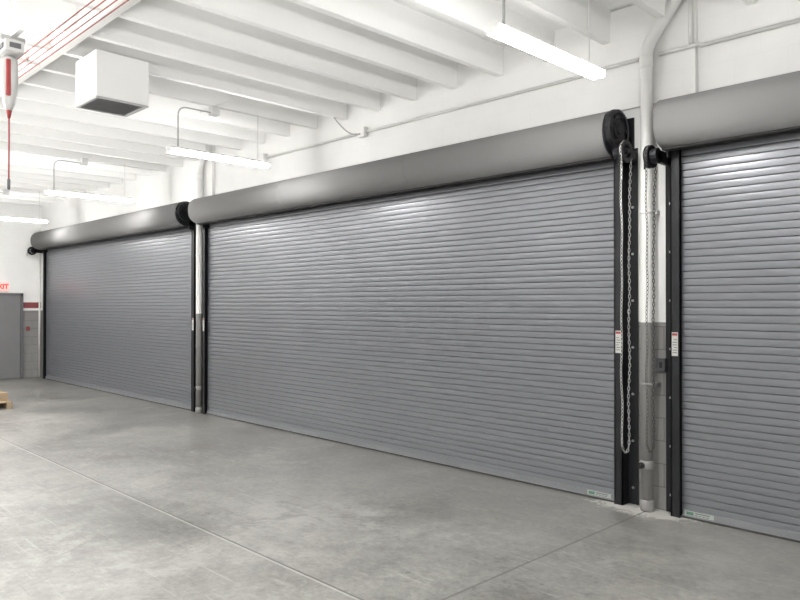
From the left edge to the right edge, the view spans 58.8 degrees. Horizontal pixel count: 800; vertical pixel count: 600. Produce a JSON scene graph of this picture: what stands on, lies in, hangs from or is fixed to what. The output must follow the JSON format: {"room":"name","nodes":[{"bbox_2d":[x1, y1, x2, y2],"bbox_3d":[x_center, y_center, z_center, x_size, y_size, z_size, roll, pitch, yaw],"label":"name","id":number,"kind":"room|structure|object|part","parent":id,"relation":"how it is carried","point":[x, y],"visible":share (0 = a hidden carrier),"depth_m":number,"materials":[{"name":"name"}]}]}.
{"room":"distribution center","nodes":[
{"label":"distribution center","id":0,"kind":"room"},
{"bbox_2d":[0,202,40,379],"bbox_3d":[-13.962,-0.429,12.736,14.000,4.600,0.300,0,0,-45],"label":"wall","id":1,"kind":"structure","parent":0,"point":[18,268],"depth_m":17.29,"materials":[{"name":"white paint"}]},
{"bbox_2d":[0,282,8,290],"bbox_3d":[-9.493,-0.316,16.892,0.340,0.220,0.052,0,0,-45],"label":"exit sign","id":2,"kind":"object","parent":1,"relation":"attached to","point":[4,286],"visible":1,"depth_m":16.93,"materials":[{"name":"red"}]},
{"bbox_2d":[0,293,22,378],"bbox_3d":[-9.506,0.864,16.863,1.010,2.060,0.070,0,0,-45],"label":"door","id":3,"kind":"structure","parent":1,"relation":"in","point":[11,304],"depth_m":17.03,"materials":[{"name":"grey paint"}]},
{"bbox_2d":[23,302,38,307],"bbox_3d":[-9.010,0.127,17.397,0.400,0.140,0.012,0,0,-45],"label":"stripe","id":4,"kind":"structure","parent":1,"relation":"attached to","point":[25,304],"depth_m":17.37,"materials":[{"name":"red paint"}]},
{"bbox_2d":[0,0,756,205],"bbox_3d":[-5.178,-2.609,3.841,14.600,0.540,25.320,0,0,-45],"label":"ceiling","id":5,"kind":"structure","parent":0,"point":[284,63],"depth_m":7.35,"materials":[{"name":"white paint"}]},
{"bbox_2d":[0,0,24,189],"bbox_3d":[-3.013,-1.761,5.486,0.170,1.814,0.550,0,0,-45],"label":"electric hoist","id":6,"kind":"object","parent":5,"relation":"hanging from","point":[12,47],"visible":1,"depth_m":5.45,"materials":[{"name":"grey metal"}]},
{"bbox_3d":[-3.029,-1.179,5.500,0.013,0.500,0.017,0,0,-45],"label":"cord","id":7,"kind":"part","parent":6,"relation":"part of","materials":[{"name":"red plastic"}]},
{"bbox_3d":[-3.052,-1.936,5.444,0.309,0.038,0.095,0,0,24],"label":"marked panel","id":8,"kind":"part","parent":6,"relation":"part of","materials":[{"name":"silver metal"}]},
{"bbox_2d":[0,187,47,222],"bbox_3d":[-8.138,-2.003,14.879,1.390,0.669,0.660,0,0,-45],"label":"strip light","id":9,"kind":"object","parent":5,"relation":"hanging from","point":[5,191],"visible":0.95,"depth_m":14.97,"materials":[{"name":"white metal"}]},
{"bbox_2d":[0,0,128,90],"bbox_3d":[-2.935,-2.428,6.038,0.240,0.474,24.500,0,0,-45],"label":"rail","id":10,"kind":"object","parent":5,"relation":"hanging from","point":[26,54],"visible":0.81,"depth_m":5.96,"materials":[{"name":"red metal"}]},
{"bbox_2d":[45,155,134,202],"bbox_3d":[-5.108,-2.020,11.757,1.420,0.669,0.660,0,0,-45],"label":"strip light","id":11,"kind":"object","parent":5,"relation":"hanging from","point":[83,161],"visible":1,"depth_m":11.62,"materials":[{"name":"white metal"}]},
{"bbox_2d":[76,49,148,116],"bbox_3d":[-2.850,-2.132,7.032,0.520,0.455,0.520,0,0,-45],"label":"vent box","id":12,"kind":"object","parent":5,"relation":"hanging from","point":[106,82],"visible":1,"depth_m":6.87,"materials":[{"name":"white metal"}]},
{"bbox_3d":[-2.850,-1.913,7.031,0.510,0.015,0.510,0,0,-45],"label":"grille frame","id":13,"kind":"part","parent":12,"relation":"part of","materials":[{"name":"white metal"}]},
{"bbox_2d":[166,100,269,167],"bbox_3d":[-2.188,-2.037,8.668,1.360,0.669,0.660,0,0,-45],"label":"strip light","id":14,"kind":"object","parent":5,"relation":"hanging from","point":[214,110],"visible":1,"depth_m":8.56,"materials":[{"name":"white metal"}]},
{"bbox_2d":[333,117,359,134],"bbox_3d":[-0.676,-2.224,9.057,0.409,0.281,0.033,0,0,27],"label":"cable","id":15,"kind":"object","parent":5,"relation":"hanging from","point":[333,117],"visible":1,"depth_m":9.07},
{"bbox_2d":[485,0,605,79],"bbox_3d":[1.086,-2.058,5.035,1.302,0.669,0.627,0,0,-25],"label":"strip light","id":16,"kind":"object","parent":5,"relation":"hanging from","point":[503,32],"visible":1,"depth_m":4.94,"materials":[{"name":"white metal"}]},
{"bbox_2d":[0,377,799,599],"bbox_3d":[-5.178,1.896,3.816,14.600,0.150,25.320,0,0,-45],"label":"floor","id":17,"kind":"structure","parent":0,"point":[104,495],"depth_m":5.72,"materials":[{"name":"grey concrete"}]},
{"bbox_2d":[0,400,11,408],"bbox_3d":[-7.452,1.806,12.304,1.000,0.125,1.200,0,0,-45],"label":"pallet","id":18,"kind":"object","parent":17,"relation":"on","point":[5,404],"visible":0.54,"depth_m":12.21,"materials":[{"name":"brown wood"}]},
{"bbox_2d":[0,391,7,401],"bbox_3d":[-7.434,1.670,12.308,0.870,0.146,1.060,0,0,-45],"label":"carton","id":19,"kind":"object","parent":18,"relation":"on","point":[3,395],"visible":1,"depth_m":12.20,"materials":[{"name":"brown cardboard"}]},
{"bbox_2d":[41,0,799,509],"bbox_3d":[-0.104,-0.451,8.832,0.350,4.600,25.320,0,0,-45],"label":"wall","id":20,"kind":"structure","parent":0,"point":[773,52],"depth_m":7.08,"materials":[{"name":"white paint"}]},
{"bbox_2d":[38,231,40,376],"bbox_3d":[-8.866,0.098,17.464,0.044,3.600,0.044,0,0,-45],"label":"conduit","id":21,"kind":"object","parent":20,"relation":"attached to","point":[39,231],"visible":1,"depth_m":17.45,"materials":[{"name":"metal"}]},
{"bbox_2d":[27,201,195,411],"bbox_3d":[-6.146,0.127,14.454,0.450,3.507,7.685,0,0,-45],"label":"door","id":22,"kind":"structure","parent":20,"relation":"in","point":[119,291],"depth_m":13.76,"materials":[{"name":"grey metal"}]},
{"bbox_2d":[30,202,187,249],"bbox_3d":[-6.053,-1.414,14.368,0.450,0.425,7.150,0,0,-45],"label":"hood","id":23,"kind":"object","parent":22,"relation":"attached to","point":[161,220],"depth_m":13.55,"materials":[{"name":"grey paint"}]},
{"bbox_2d":[193,145,209,412],"bbox_3d":[-3.208,-0.376,11.649,0.205,4.483,0.452,0,0,-45],"label":"drain pipe","id":24,"kind":"object","parent":20,"relation":"attached to","point":[199,171],"visible":0.91,"depth_m":11.71,"materials":[{"name":"white metal"}]},
{"bbox_2d":[259,153,266,161],"bbox_3d":[-2.039,-2.111,10.570,0.075,0.126,0.126,0,0,-45],"label":"junction box","id":25,"kind":"object","parent":20,"relation":"attached to","point":[262,156],"visible":0.57,"depth_m":10.53,"materials":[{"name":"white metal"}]},
{"bbox_2d":[265,133,356,158],"bbox_3d":[-1.247,-2.115,9.786,0.036,0.036,2.100,0,0,-45],"label":"conduit","id":26,"kind":"object","parent":20,"relation":"attached to","point":[350,135],"visible":0.91,"depth_m":9.73,"materials":[{"name":"white metal"}]},
{"bbox_2d":[357,126,367,137],"bbox_3d":[-0.474,-2.120,8.983,0.075,0.126,0.126,0,0,-45],"label":"junction box","id":27,"kind":"object","parent":20,"relation":"attached to","point":[362,130],"visible":1,"depth_m":8.95,"materials":[{"name":"white metal"}]},
{"bbox_2d":[188,109,638,504],"bbox_3d":[-0.676,0.096,8.907,0.450,3.507,7.695,0,0,-45],"label":"door","id":28,"kind":"structure","parent":20,"relation":"in","point":[457,305],"depth_m":7.80,"materials":[{"name":"grey metal"}]},
{"bbox_2d":[188,111,626,224],"bbox_3d":[-0.664,-1.445,8.904,0.450,0.425,7.320,0,0,-45],"label":"hood","id":29,"kind":"object","parent":28,"relation":"attached to","point":[580,144],"depth_m":7.70,"materials":[{"name":"grey paint"}]},
{"bbox_2d":[619,140,631,453],"bbox_3d":[1.952,-0.028,6.139,0.036,2.710,0.204,0,0,43],"label":"chain","id":30,"kind":"object","parent":28,"relation":"hanging from","point":[623,140],"visible":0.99,"depth_m":6.13,"materials":[{"name":"metal"}]},
{"bbox_2d":[366,57,638,132],"bbox_3d":[0.865,-2.127,7.637,0.075,0.036,3.666,0,0,-44],"label":"conduit","id":31,"kind":"object","parent":20,"relation":"attached to","point":[634,60],"visible":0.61,"depth_m":7.42,"materials":[{"name":"white metal"}]},
{"bbox_2d":[638,0,681,511],"bbox_3d":[2.268,-0.407,6.096,0.205,4.483,0.452,0,0,-45],"label":"drain pipe","id":32,"kind":"object","parent":20,"relation":"attached to","point":[646,464],"visible":0.94,"depth_m":6.16,"materials":[{"name":"white metal"}]},
{"bbox_2d":[657,358,665,371],"bbox_3d":[2.282,0.565,6.187,0.055,0.116,0.076,0,0,-45],"label":"outlet box","id":33,"kind":"object","parent":20,"relation":"attached to","point":[661,362],"visible":1,"depth_m":6.17,"materials":[{"name":"grey metal"}]},
{"bbox_2d":[688,0,692,43],"bbox_3d":[2.446,-2.407,5.979,0.036,0.500,0.036,0,0,-45],"label":"conduit","id":34,"kind":"object","parent":20,"relation":"attached to","point":[690,2],"visible":1,"depth_m":5.97,"materials":[{"name":"white metal"}]},
{"bbox_2d":[643,71,799,542],"bbox_3d":[4.834,0.065,3.320,0.450,3.507,7.670,0,0,-45],"label":"door","id":35,"kind":"structure","parent":20,"relation":"in","point":[730,159],"depth_m":5.67,"materials":[{"name":"grey metal"}]},
{"bbox_2d":[644,145,656,452],"bbox_3d":[2.110,-0.011,5.979,0.041,2.585,0.203,0,0,42],"label":"chain","id":36,"kind":"object","parent":35,"relation":"hanging from","point":[650,451],"visible":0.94,"depth_m":5.96,"materials":[{"name":"metal"}]},
{"bbox_2d":[653,71,799,151],"bbox_3d":[4.848,-1.476,3.314,0.450,0.425,7.460,0,0,-45],"label":"hood","id":37,"kind":"object","parent":35,"relation":"attached to","point":[764,110],"depth_m":5.45,"materials":[{"name":"grey paint"}]},
{"bbox_2d":[681,131,799,532],"bbox_3d":[4.957,0.109,3.420,0.010,3.290,7.310,0,0,-45],"label":"curtain","id":38,"kind":"object","parent":35,"relation":"hanging from","point":[740,199],"depth_m":5.67,"materials":[{"name":"grey metal"}]},
{"bbox_2d":[658,18,799,55],"bbox_3d":[5.325,-2.153,3.086,0.086,0.036,8.700,0,0,-45],"label":"conduit","id":39,"kind":"object","parent":20,"relation":"attached to","point":[797,20],"visible":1,"depth_m":5.78,"materials":[{"name":"white metal"}]}
]}

